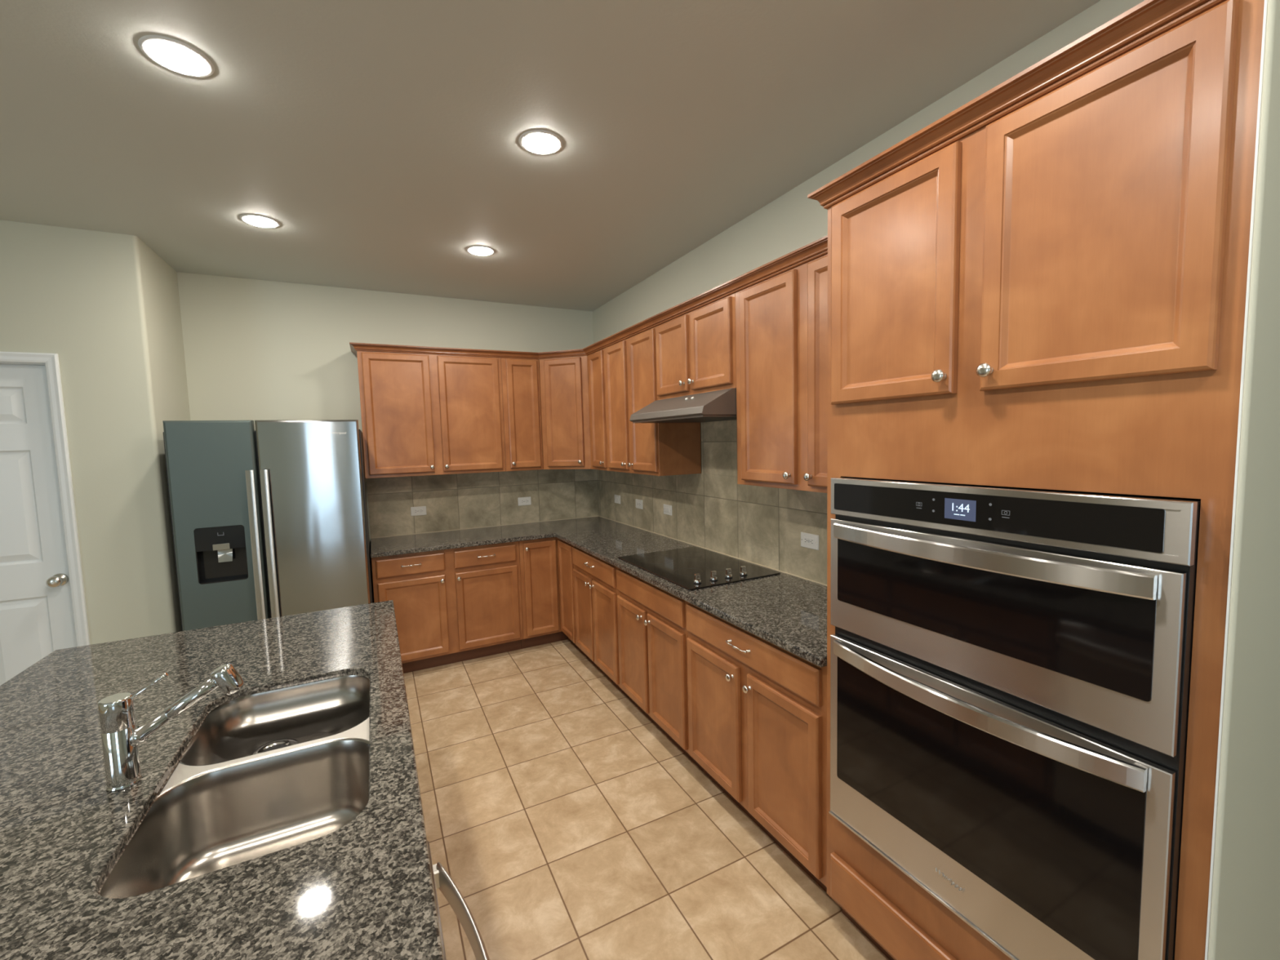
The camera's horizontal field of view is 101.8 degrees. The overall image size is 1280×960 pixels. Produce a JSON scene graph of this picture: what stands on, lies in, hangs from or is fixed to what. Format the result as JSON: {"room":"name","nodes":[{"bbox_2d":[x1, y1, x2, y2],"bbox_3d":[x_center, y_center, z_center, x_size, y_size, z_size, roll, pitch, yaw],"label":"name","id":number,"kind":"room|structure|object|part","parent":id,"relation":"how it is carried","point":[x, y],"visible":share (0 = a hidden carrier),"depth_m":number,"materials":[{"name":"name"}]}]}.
{"room":"kitchen","nodes":[
{"label":"kitchen","id":0,"kind":"room"},
{"bbox_2d":[0,219,190,644],"bbox_3d":[-4.497,0.150,2.436,3.637,2.816,0.667,-4,5,-27],"label":"wall","id":1,"kind":"structure","parent":0,"point":[107,304],"depth_m":2.86,"materials":[{"name":"beige paint"}]},
{"bbox_2d":[0,351,90,685],"bbox_3d":[-3.470,0.436,2.654,0.924,2.158,0.128,-4,5,-27],"label":"door","id":2,"kind":"structure","parent":1,"relation":"in","point":[43,607],"depth_m":2.77,"materials":[{"name":"white paint"}]},
{"bbox_3d":[-3.140,0.544,2.800,0.068,0.068,0.074,-4,5,-27],"label":"knob","id":3,"kind":"part","parent":2,"relation":"part of","materials":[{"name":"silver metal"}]},
{"bbox_2d":[177,271,599,602],"bbox_3d":[-1.716,-0.070,4.317,3.283,2.816,0.150,-4,5,-27],"label":"wall","id":4,"kind":"structure","parent":0,"point":[255,349],"depth_m":3.81,"materials":[{"name":"beige paint"}]},
{"bbox_2d":[356,351,506,478],"bbox_3d":[-1.600,-0.499,4.052,1.005,0.906,0.360,-4,5,-27],"label":"upper cabinet","id":5,"kind":"object","parent":4,"relation":"attached to","point":[422,415],"visible":1,"depth_m":3.91,"materials":[{"name":"brown wood"}]},
{"bbox_3d":[-1.762,-0.482,3.812,0.443,0.870,0.021,-4,5,-27],"label":"door","id":6,"kind":"part","parent":5,"relation":"part of","materials":[{"name":"brown wood"}]},
{"bbox_3d":[-1.312,-0.512,4.043,0.448,0.870,0.021,-4,5,-27],"label":"door","id":7,"kind":"part","parent":5,"relation":"part of","materials":[{"name":"brown wood"}]},
{"bbox_2d":[349,235,827,359],"bbox_3d":[-0.352,-0.951,3.284,3.749,0.048,1.340,2,5,34],"label":"crown molding","id":8,"kind":"structure","parent":5,"relation":"attached to","point":[818,248],"depth_m":3.03,"materials":[{"name":"brown wood"}]},
{"bbox_2d":[366,469,598,538],"bbox_3d":[-1.254,0.158,4.478,1.923,0.484,0.011,-4,5,-27],"label":"backsplash","id":9,"kind":"structure","parent":4,"relation":"attached to","point":[459,501],"depth_m":4.42,"materials":[{"name":"tile"}]},
{"bbox_2d":[410,506,426,515],"bbox_3d":[-1.788,0.251,4.202,0.116,0.073,0.008,-4,5,-27],"label":"wall outlet","id":10,"kind":"object","parent":9,"relation":"attached to","point":[420,510],"visible":1,"depth_m":4.20,"materials":[{"name":"white plastic"}]},
{"bbox_2d":[517,496,531,506],"bbox_3d":[-1.018,0.188,4.595,0.116,0.073,0.008,-4,5,-27],"label":"wall outlet","id":11,"kind":"object","parent":9,"relation":"attached to","point":[522,500],"visible":1,"depth_m":4.59,"materials":[{"name":"white plastic"}]},
{"bbox_2d":[500,357,542,471],"bbox_3d":[-1.015,-0.537,4.351,0.306,0.906,0.360,-4,5,-27],"label":"upper cabinet","id":12,"kind":"object","parent":4,"relation":"attached to","point":[520,377],"visible":0.97,"depth_m":4.22,"materials":[{"name":"brown wood"}]},
{"bbox_2d":[538,355,591,469],"bbox_3d":[-0.548,-0.557,4.450,0.610,0.906,0.610,-4,5,-27],"label":"upper cabinet","id":13,"kind":"object","parent":4,"relation":"attached to","point":[563,381],"visible":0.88,"depth_m":4.23,"materials":[{"name":"brown wood"}]},
{"bbox_2d":[0,0,1101,311],"bbox_3d":[-0.064,-1.215,-0.342,9.550,0.100,9.900,-4,5,-27],"label":"ceiling","id":14,"kind":"structure","parent":0,"point":[381,137],"depth_m":1.91,"materials":[{"name":"white paint"}]},
{"bbox_2d":[137,35,214,77],"bbox_3d":[-1.397,-1.271,1.573,0.174,0.013,0.174,-4,5,-27],"label":"recessed light","id":15,"kind":"object","parent":14,"relation":"in","point":[177,56],"visible":1,"depth_m":1.56,"materials":[{"name":"white paint"}]},
{"bbox_2d":[239,213,280,227],"bbox_3d":[-1.981,-1.344,2.716,0.174,0.013,0.174,-4,5,-27],"label":"recessed light","id":16,"kind":"object","parent":14,"relation":"in","point":[258,220],"visible":1,"depth_m":2.69,"materials":[{"name":"white paint"}]},
{"bbox_2d":[466,245,495,255],"bbox_3d":[-0.982,-1.409,3.212,0.174,0.013,0.174,-4,5,-27],"label":"recessed light","id":17,"kind":"object","parent":14,"relation":"in","point":[474,250],"visible":1,"depth_m":3.19,"materials":[{"name":"white paint"}]},
{"bbox_2d":[519,129,563,155],"bbox_3d":[-0.394,-1.336,2.073,0.174,0.013,0.174,-4,5,-27],"label":"recessed light","id":18,"kind":"object","parent":14,"relation":"in","point":[540,142],"visible":1,"depth_m":2.05,"materials":[{"name":"white paint"}]},
{"bbox_2d":[403,639,889,959],"bbox_3d":[0.013,1.692,-0.117,9.550,0.100,9.900,-4,5,-27],"label":"floor","id":19,"kind":"structure","parent":0,"point":[568,824],"depth_m":2.15,"materials":[{"name":"tile"}]},
{"bbox_2d":[162,419,373,631],"bbox_3d":[-2.315,0.527,3.414,0.960,1.797,0.852,-4,5,-27],"label":"refrigerator","id":20,"kind":"object","parent":19,"relation":"on","point":[270,520],"visible":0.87,"depth_m":3.04,"materials":[{"name":"grey metal"}]},
{"bbox_3d":[-2.394,0.532,2.991,0.393,1.737,0.070,-4,5,-27],"label":"door","id":21,"kind":"part","parent":20,"relation":"part of","materials":[{"name":"grey metal"}]},
{"bbox_3d":[-2.212,0.518,3.016,0.038,1.152,0.053,-4,5,-27],"label":"handle","id":22,"kind":"part","parent":20,"relation":"part of","materials":[{"name":"silver metal"}]},
{"bbox_3d":[-2.153,0.514,3.046,0.038,1.152,0.053,-4,5,-27],"label":"handle","id":23,"kind":"part","parent":20,"relation":"part of","materials":[{"name":"silver metal"}]},
{"bbox_3d":[-1.975,0.504,3.206,0.524,1.737,0.070,-4,5,-27],"label":"door","id":24,"kind":"part","parent":20,"relation":"part of","materials":[{"name":"silver metal"}]},
{"bbox_2d":[371,541,523,673],"bbox_3d":[-1.488,0.917,4.035,1.008,0.881,0.651,-4,5,-27],"label":"base cabinet","id":25,"kind":"object","parent":19,"relation":"on","point":[451,606],"visible":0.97,"depth_m":3.79,"materials":[{"name":"brown wood"}]},
{"bbox_3d":[-1.600,0.597,3.640,0.440,0.126,0.021,-4,5,-27],"label":"drawer","id":26,"kind":"part","parent":25,"relation":"part of","materials":[{"name":"brown wood"}]},
{"bbox_3d":[-1.587,0.592,3.615,0.134,0.015,0.034,-4,5,-27],"label":"handle","id":27,"kind":"part","parent":25,"relation":"part of","materials":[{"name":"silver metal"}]},
{"bbox_3d":[-1.589,0.979,3.670,0.436,0.574,0.021,-4,5,-27],"label":"door","id":28,"kind":"part","parent":25,"relation":"part of","materials":[{"name":"brown wood"}]},
{"bbox_3d":[-1.146,0.567,3.872,0.448,0.126,0.021,-4,5,-27],"label":"drawer","id":29,"kind":"part","parent":25,"relation":"part of","materials":[{"name":"brown wood"}]},
{"bbox_3d":[-1.134,0.562,3.847,0.134,0.015,0.034,-4,5,-27],"label":"handle","id":30,"kind":"part","parent":25,"relation":"part of","materials":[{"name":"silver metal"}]},
{"bbox_3d":[-1.133,0.949,3.903,0.451,0.574,0.021,-4,5,-27],"label":"door","id":31,"kind":"part","parent":25,"relation":"part of","materials":[{"name":"brown wood"}]},
{"bbox_2d":[426,840,489,959],"bbox_3d":[-0.504,1.159,0.648,0.688,0.870,0.600,-4,5,-27],"label":"dishwasher","id":32,"kind":"object","parent":19,"relation":"on","point":[442,879],"visible":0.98,"depth_m":0.91,"materials":[{"name":"grey metal"}]},
{"bbox_3d":[-0.275,1.087,0.762,0.032,0.755,0.596,-4,5,-27],"label":"door","id":33,"kind":"part","parent":32,"relation":"part of","materials":[{"name":"silver metal"}]},
{"bbox_2d":[519,537,586,657],"bbox_3d":[-0.566,0.869,4.337,0.910,0.881,0.954,-4,5,-27],"label":"base cabinet","id":34,"kind":"object","parent":19,"relation":"on","point":[546,566],"visible":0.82,"depth_m":4.07,"materials":[{"name":"brown wood"}]},
{"bbox_3d":[-0.773,0.846,4.083,0.259,0.734,0.021,-4,5,-27],"label":"door","id":35,"kind":"part","parent":34,"relation":"part of","materials":[{"name":"brown wood"}]},
{"bbox_3d":[-0.565,0.847,3.999,0.021,0.734,0.304,-4,5,-27],"label":"door","id":36,"kind":"part","parent":34,"relation":"part of","materials":[{"name":"brown wood"}]},
{"bbox_2d":[370,516,826,666],"bbox_3d":[-0.477,0.511,3.007,1.923,0.032,3.356,-4,5,-27],"label":"countertop","id":37,"kind":"structure","parent":34,"relation":"on","point":[787,611],"depth_m":2.57,"materials":[{"name":"stone"}]},
{"bbox_2d":[617,546,780,591],"bbox_3d":[0.296,0.454,2.922,0.558,0.053,0.809,-4,5,-27],"label":"cooktop","id":38,"kind":"object","parent":37,"relation":"in","point":[690,568],"visible":1,"depth_m":2.83,"materials":[{"name":"black glass"}]},
{"bbox_3d":[0.280,0.479,2.539,0.036,0.043,0.036,-4,5,-27],"label":"knob","id":39,"kind":"part","parent":38,"relation":"part of","materials":[{"name":"silver metal"}]},
{"bbox_3d":[0.366,0.473,2.583,0.036,0.043,0.036,-4,5,-27],"label":"knob","id":40,"kind":"part","parent":38,"relation":"part of","materials":[{"name":"silver metal"}]},
{"bbox_3d":[0.447,0.468,2.625,0.036,0.043,0.036,-4,5,-27],"label":"knob","id":41,"kind":"part","parent":38,"relation":"part of","materials":[{"name":"silver metal"}]},
{"bbox_3d":[0.529,0.462,2.667,0.036,0.043,0.036,-4,5,-27],"label":"knob","id":42,"kind":"part","parent":38,"relation":"part of","materials":[{"name":"silver metal"}]},
{"bbox_2d":[572,546,631,701],"bbox_3d":[-0.058,0.910,3.636,0.651,0.881,0.756,-4,5,-27],"label":"base cabinet","id":43,"kind":"object","parent":19,"relation":"on","point":[596,592],"visible":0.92,"depth_m":3.45,"materials":[{"name":"brown wood"}]},
{"bbox_3d":[-0.399,0.946,3.690,0.021,0.574,0.340,-4,5,-27],"label":"door","id":44,"kind":"part","parent":43,"relation":"part of","materials":[{"name":"brown wood"}]},
{"bbox_3d":[-0.347,0.570,3.479,0.034,0.015,0.134,-4,5,-27],"label":"handle","id":45,"kind":"part","parent":43,"relation":"part of","materials":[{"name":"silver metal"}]},
{"bbox_3d":[-0.323,0.575,3.492,0.021,0.126,0.731,-4,5,-27],"label":"drawer","id":46,"kind":"part","parent":43,"relation":"part of","materials":[{"name":"brown wood"}]},
{"bbox_3d":[-0.227,0.968,3.355,0.021,0.574,0.362,-4,5,-27],"label":"door","id":47,"kind":"part","parent":43,"relation":"part of","materials":[{"name":"brown wood"}]},
{"bbox_2d":[616,568,702,770],"bbox_3d":[0.296,0.953,2.955,0.647,0.881,0.780,-4,5,-27],"label":"base cabinet","id":48,"kind":"object","parent":19,"relation":"on","point":[653,633],"visible":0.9,"depth_m":2.75,"materials":[{"name":"brown wood"}]},
{"bbox_3d":[-0.045,0.991,3.002,0.021,0.574,0.350,-4,5,-27],"label":"door","id":49,"kind":"part","parent":48,"relation":"part of","materials":[{"name":"brown wood"}]},
{"bbox_3d":[-0.006,0.749,2.841,0.030,0.032,0.032,-4,5,-27],"label":"knob","id":50,"kind":"part","parent":48,"relation":"part of","materials":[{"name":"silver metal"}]},
{"bbox_3d":[0.036,0.754,2.757,0.030,0.032,0.032,-4,5,-27],"label":"knob","id":51,"kind":"part","parent":48,"relation":"part of","materials":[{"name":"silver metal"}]},
{"bbox_3d":[0.035,0.619,2.799,0.021,0.126,0.741,-4,5,-27],"label":"drawer","id":52,"kind":"part","parent":48,"relation":"part of","materials":[{"name":"brown wood"}]},
{"bbox_3d":[0.133,1.012,2.657,0.021,0.574,0.355,-4,5,-27],"label":"door","id":53,"kind":"part","parent":48,"relation":"part of","materials":[{"name":"brown wood"}]},
{"bbox_2d":[685,601,826,892],"bbox_3d":[0.670,1.000,2.225,0.651,0.881,0.861,-4,5,-27],"label":"base cabinet","id":54,"kind":"object","parent":19,"relation":"on","point":[757,708],"visible":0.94,"depth_m":1.99,"materials":[{"name":"brown wood"}]},
{"bbox_3d":[0.319,1.036,2.297,0.021,0.574,0.378,-4,5,-27],"label":"door","id":55,"kind":"part","parent":54,"relation":"part of","materials":[{"name":"brown wood"}]},
{"bbox_3d":[0.365,0.804,2.122,0.030,0.032,0.032,-4,5,-27],"label":"knob","id":56,"kind":"part","parent":54,"relation":"part of","materials":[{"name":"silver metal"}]},
{"bbox_3d":[0.383,0.661,2.064,0.034,0.015,0.134,-4,5,-27],"label":"handle","id":57,"kind":"part","parent":54,"relation":"part of","materials":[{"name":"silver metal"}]},
{"bbox_3d":[0.415,0.812,2.024,0.030,0.032,0.032,-4,5,-27],"label":"knob","id":58,"kind":"part","parent":54,"relation":"part of","materials":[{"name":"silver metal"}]},
{"bbox_3d":[0.407,0.665,2.077,0.021,0.126,0.812,-4,5,-27],"label":"drawer","id":59,"kind":"part","parent":54,"relation":"part of","materials":[{"name":"brown wood"}]},
{"bbox_3d":[0.518,1.060,1.911,0.021,0.574,0.370,-4,5,-27],"label":"door","id":60,"kind":"part","parent":54,"relation":"part of","materials":[{"name":"brown wood"}]},
{"bbox_2d":[826,0,1264,959],"bbox_3d":[1.044,0.340,1.400,0.668,2.306,0.865,-4,5,-27],"label":"tall cabinet","id":61,"kind":"object","parent":19,"relation":"on","point":[1051,296],"visible":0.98,"depth_m":1.03,"materials":[{"name":"brown wood"}]},
{"bbox_3d":[0.808,1.307,1.341,0.021,0.144,0.802,-4,5,-27],"label":"drawer","id":62,"kind":"part","parent":61,"relation":"part of","materials":[{"name":"brown wood"}]},
{"bbox_3d":[0.661,-0.507,1.393,0.021,0.579,0.373,-4,5,-27],"label":"door","id":63,"kind":"part","parent":61,"relation":"part of","materials":[{"name":"brown wood"}]},
{"bbox_3d":[0.722,-0.251,1.253,0.030,0.032,0.032,-4,5,-27],"label":"knob","id":64,"kind":"part","parent":61,"relation":"part of","materials":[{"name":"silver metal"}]},
{"bbox_3d":[0.770,-0.245,1.159,0.030,0.032,0.032,-4,5,-27],"label":"knob","id":65,"kind":"part","parent":61,"relation":"part of","materials":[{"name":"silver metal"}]},
{"bbox_2d":[828,476,1200,959],"bbox_3d":[1.009,0.528,1.384,0.677,1.060,0.777,-4,5,-27],"label":"wall oven","id":66,"kind":"object","parent":61,"relation":"in","point":[1011,667],"visible":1,"depth_m":1.13,"materials":[{"name":"silver metal"}]},
{"bbox_3d":[0.785,1.069,1.307,0.029,0.006,0.770,-4,5,-27],"label":"trim","id":67,"kind":"part","parent":66,"relation":"part of","materials":[{"name":"silver metal"}]},
{"bbox_3d":[0.733,0.526,1.248,0.062,0.043,0.711,-4,5,-27],"label":"handle","id":68,"kind":"part","parent":66,"relation":"part of","materials":[{"name":"silver metal"}]},
{"bbox_3d":[0.730,0.170,1.223,0.048,0.044,0.711,-4,5,-27],"label":"handle","id":69,"kind":"part","parent":66,"relation":"part of","materials":[{"name":"silver metal"}]},
{"bbox_3d":[0.747,0.069,1.230,0.002,0.078,0.727,-4,5,-27],"label":"control glass","id":70,"kind":"part","parent":66,"relation":"part of","materials":[{"name":"black glass"}]},
{"bbox_3d":[0.775,0.781,1.283,0.015,0.570,0.770,-4,5,-27],"label":"oven door","id":71,"kind":"part","parent":66,"relation":"part of","materials":[{"name":"black glass"}]},
{"bbox_3d":[0.762,0.302,1.246,0.015,0.328,0.770,-4,5,-27],"label":"oven door","id":72,"kind":"part","parent":66,"relation":"part of","materials":[{"name":"silver metal"}]},
{"bbox_3d":[0.759,0.069,1.226,0.019,0.108,0.777,-4,5,-27],"label":"control panel","id":73,"kind":"part","parent":66,"relation":"part of","materials":[{"name":"black glass"}]},
{"bbox_2d":[807,0,1226,209],"bbox_3d":[0.848,-0.825,1.248,0.296,0.048,0.906,-4,5,-27],"label":"crown molding","id":74,"kind":"structure","parent":61,"relation":"attached to","point":[1148,20],"depth_m":1.07,"materials":[{"name":"brown wood"}]},
{"bbox_3d":[0.861,-0.482,1.007,0.021,0.579,0.374,-4,5,-27],"label":"door","id":75,"kind":"part","parent":61,"relation":"part of","materials":[{"name":"brown wood"}]},
{"bbox_3d":[-0.905,1.123,1.177,0.802,0.881,2.420,-4,5,-27],"label":"cabinet","id":76,"kind":"object","parent":19,"relation":"on","visible":0},
{"bbox_2d":[0,600,444,959],"bbox_3d":[-1.073,0.678,1.052,1.126,0.032,2.522,-4,5,-27],"label":"countertop","id":77,"kind":"structure","parent":76,"relation":"on","point":[363,889],"depth_m":1.00,"materials":[{"name":"stone"}]},
{"bbox_2d":[97,662,244,791],"bbox_3d":[-1.036,0.538,1.165,0.251,0.226,0.057,-4,5,-27],"label":"faucet","id":78,"kind":"object","parent":77,"relation":"on","point":[121,738],"visible":1,"depth_m":1.12,"materials":[{"name":"silver metal"}]},
{"bbox_3d":[-1.077,0.455,1.137,0.074,0.054,0.008,-4,5,-27],"label":"lever","id":79,"kind":"part","parent":78,"relation":"part of","materials":[{"name":"silver metal"}]},
{"bbox_3d":[-1.036,0.512,1.163,0.174,0.125,0.034,-4,5,-27],"label":"spout","id":80,"kind":"part","parent":78,"relation":"part of","materials":[{"name":"silver metal"}]},
{"bbox_2d":[99,675,369,898],"bbox_3d":[-0.894,0.765,1.294,0.468,0.202,0.898,-4,5,-27],"label":"sink","id":81,"kind":"object","parent":77,"relation":"in","point":[264,773],"visible":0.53,"depth_m":1.27,"materials":[{"name":"silver metal"}]},
{"bbox_3d":[-0.994,0.718,1.483,0.436,0.132,0.434,-4,5,-27],"label":"bowl","id":82,"kind":"part","parent":81,"relation":"part of","materials":[{"name":"silver metal"}]},
{"bbox_2d":[592,0,1144,586],"bbox_3d":[0.636,-0.034,3.060,0.150,2.816,4.237,-4,5,-27],"label":"wall","id":83,"kind":"structure","parent":0,"point":[793,220],"depth_m":2.60,"materials":[{"name":"beige paint"}]},
{"bbox_2d":[586,347,608,471],"bbox_3d":[-0.212,-0.537,4.073,0.360,0.906,0.361,-4,5,-27],"label":"upper cabinet","id":84,"kind":"object","parent":83,"relation":"attached to","point":[596,361],"visible":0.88,"depth_m":3.98,"materials":[{"name":"brown wood"}]},
{"bbox_2d":[604,326,701,475],"bbox_3d":[0.047,-0.505,3.570,0.360,0.906,0.768,-4,5,-27],"label":"upper cabinet","id":85,"kind":"object","parent":83,"relation":"attached to","point":[655,449],"visible":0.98,"depth_m":3.35,"materials":[{"name":"brown wood"}]},
{"bbox_3d":[-0.165,-0.514,3.677,0.021,0.870,0.315,-4,5,-27],"label":"door","id":86,"kind":"part","parent":85,"relation":"part of","materials":[{"name":"brown wood"}]},
{"bbox_3d":[0.015,-0.491,3.326,0.021,0.870,0.341,-4,5,-27],"label":"door","id":87,"kind":"part","parent":85,"relation":"part of","materials":[{"name":"brown wood"}]},
{"bbox_2d":[655,293,736,399],"bbox_3d":[0.396,-0.692,2.872,0.367,0.444,0.765,-4,5,-27],"label":"upper cabinet","id":88,"kind":"object","parent":83,"relation":"attached to","point":[696,348],"visible":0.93,"depth_m":2.73,"materials":[{"name":"brown wood"}]},
{"bbox_3d":[0.180,-0.700,2.978,0.021,0.408,0.335,-4,5,-27],"label":"door","id":89,"kind":"part","parent":88,"relation":"part of","materials":[{"name":"brown wood"}]},
{"bbox_3d":[0.228,-0.531,2.850,0.030,0.032,0.032,-4,5,-27],"label":"knob","id":90,"kind":"part","parent":88,"relation":"part of","materials":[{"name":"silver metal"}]},
{"bbox_2d":[629,387,737,422],"bbox_3d":[0.335,-0.397,2.860,0.504,0.137,0.762,-4,5,-27],"label":"range hood","id":91,"kind":"object","parent":88,"relation":"attached to","point":[718,405],"visible":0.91,"depth_m":2.62,"materials":[{"name":"silver metal"}]},
{"bbox_3d":[0.269,-0.526,2.770,0.030,0.032,0.032,-4,5,-27],"label":"knob","id":92,"kind":"part","parent":88,"relation":"part of","materials":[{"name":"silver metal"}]},
{"bbox_3d":[0.355,-0.678,2.639,0.021,0.408,0.341,-4,5,-27],"label":"door","id":93,"kind":"part","parent":88,"relation":"part of","materials":[{"name":"brown wood"}]},
{"bbox_2d":[597,419,826,586],"bbox_3d":[0.368,0.026,3.412,0.011,0.826,3.356,-4,5,-27],"label":"backsplash","id":94,"kind":"structure","parent":83,"relation":"attached to","point":[761,526],"depth_m":3.13,"materials":[{"name":"tile"}]},
{"bbox_2d":[614,494,620,503],"bbox_3d":[-0.198,0.168,4.524,0.009,0.073,0.116,-4,5,-27],"label":"wall switch","id":95,"kind":"object","parent":94,"relation":"attached to","point":[617,498],"visible":1,"depth_m":4.51,"materials":[{"name":"white plastic"}]},
{"bbox_2d":[635,498,642,509],"bbox_3d":[-0.008,0.192,4.157,0.008,0.073,0.116,-4,5,-27],"label":"wall outlet","id":96,"kind":"object","parent":94,"relation":"attached to","point":[638,502],"visible":1,"depth_m":4.15,"materials":[{"name":"white plastic"}]},
{"bbox_2d":[663,503,671,515],"bbox_3d":[0.198,0.215,3.756,0.009,0.073,0.116,-4,5,-27],"label":"wall switch","id":97,"kind":"object","parent":94,"relation":"attached to","point":[667,508],"visible":1,"depth_m":3.75,"materials":[{"name":"white plastic"}]},
{"bbox_2d":[800,532,818,550],"bbox_3d":[0.826,0.298,2.539,0.008,0.073,0.116,-4,5,-27],"label":"wall outlet","id":98,"kind":"object","parent":94,"relation":"attached to","point":[808,540],"visible":1,"depth_m":2.53,"materials":[{"name":"white plastic"}]},
{"bbox_2d":[804,537,814,545],"bbox_3d":[0.824,0.298,2.538,0.002,0.033,0.068,-4,5,-27],"label":"receptacle","id":99,"kind":"object","parent":98,"relation":"attached to","point":[807,540],"depth_m":2.53,"materials":[{"name":"grey plastic"}]},
{"bbox_2d":[735,253,827,493],"bbox_3d":[0.767,-0.415,2.174,0.360,0.906,0.842,-4,5,-27],"label":"upper cabinet","id":100,"kind":"object","parent":83,"relation":"attached to","point":[781,319],"visible":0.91,"depth_m":2.18,"materials":[{"name":"brown wood"}]},
{"bbox_3d":[0.554,-0.424,2.282,0.021,0.870,0.350,-4,5,-27],"label":"door","id":101,"kind":"part","parent":100,"relation":"part of","materials":[{"name":"brown wood"}]},
{"bbox_3d":[0.612,-0.019,2.166,0.030,0.032,0.032,-4,5,-27],"label":"knob","id":102,"kind":"part","parent":100,"relation":"part of","materials":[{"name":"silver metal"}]},
{"bbox_3d":[0.666,-0.013,2.061,0.030,0.032,0.032,-4,5,-27],"label":"knob","id":103,"kind":"part","parent":100,"relation":"part of","materials":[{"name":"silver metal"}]},
{"bbox_3d":[0.746,-0.401,1.910,0.021,0.870,0.342,-4,5,-27],"label":"door","id":104,"kind":"part","parent":100,"relation":"part of","materials":[{"name":"brown wood"}]},
{"bbox_2d":[1207,0,1279,959],"bbox_3d":[2.416,0.033,1.591,3.230,2.816,0.008,-4,5,-27],"label":"wall","id":105,"kind":"structure","parent":0,"point":[1245,913],"depth_m":0.90,"materials":[{"name":"beige paint"}]},
{"bbox_2d":[1204,0,1267,959],"bbox_3d":[0.990,0.384,0.884,0.007,2.300,0.003,-4,5,-27],"label":"trim","id":106,"kind":"structure","parent":105,"relation":"attached to","point":[1265,1],"depth_m":0.85,"materials":[{"name":"white paint"}]}
]}

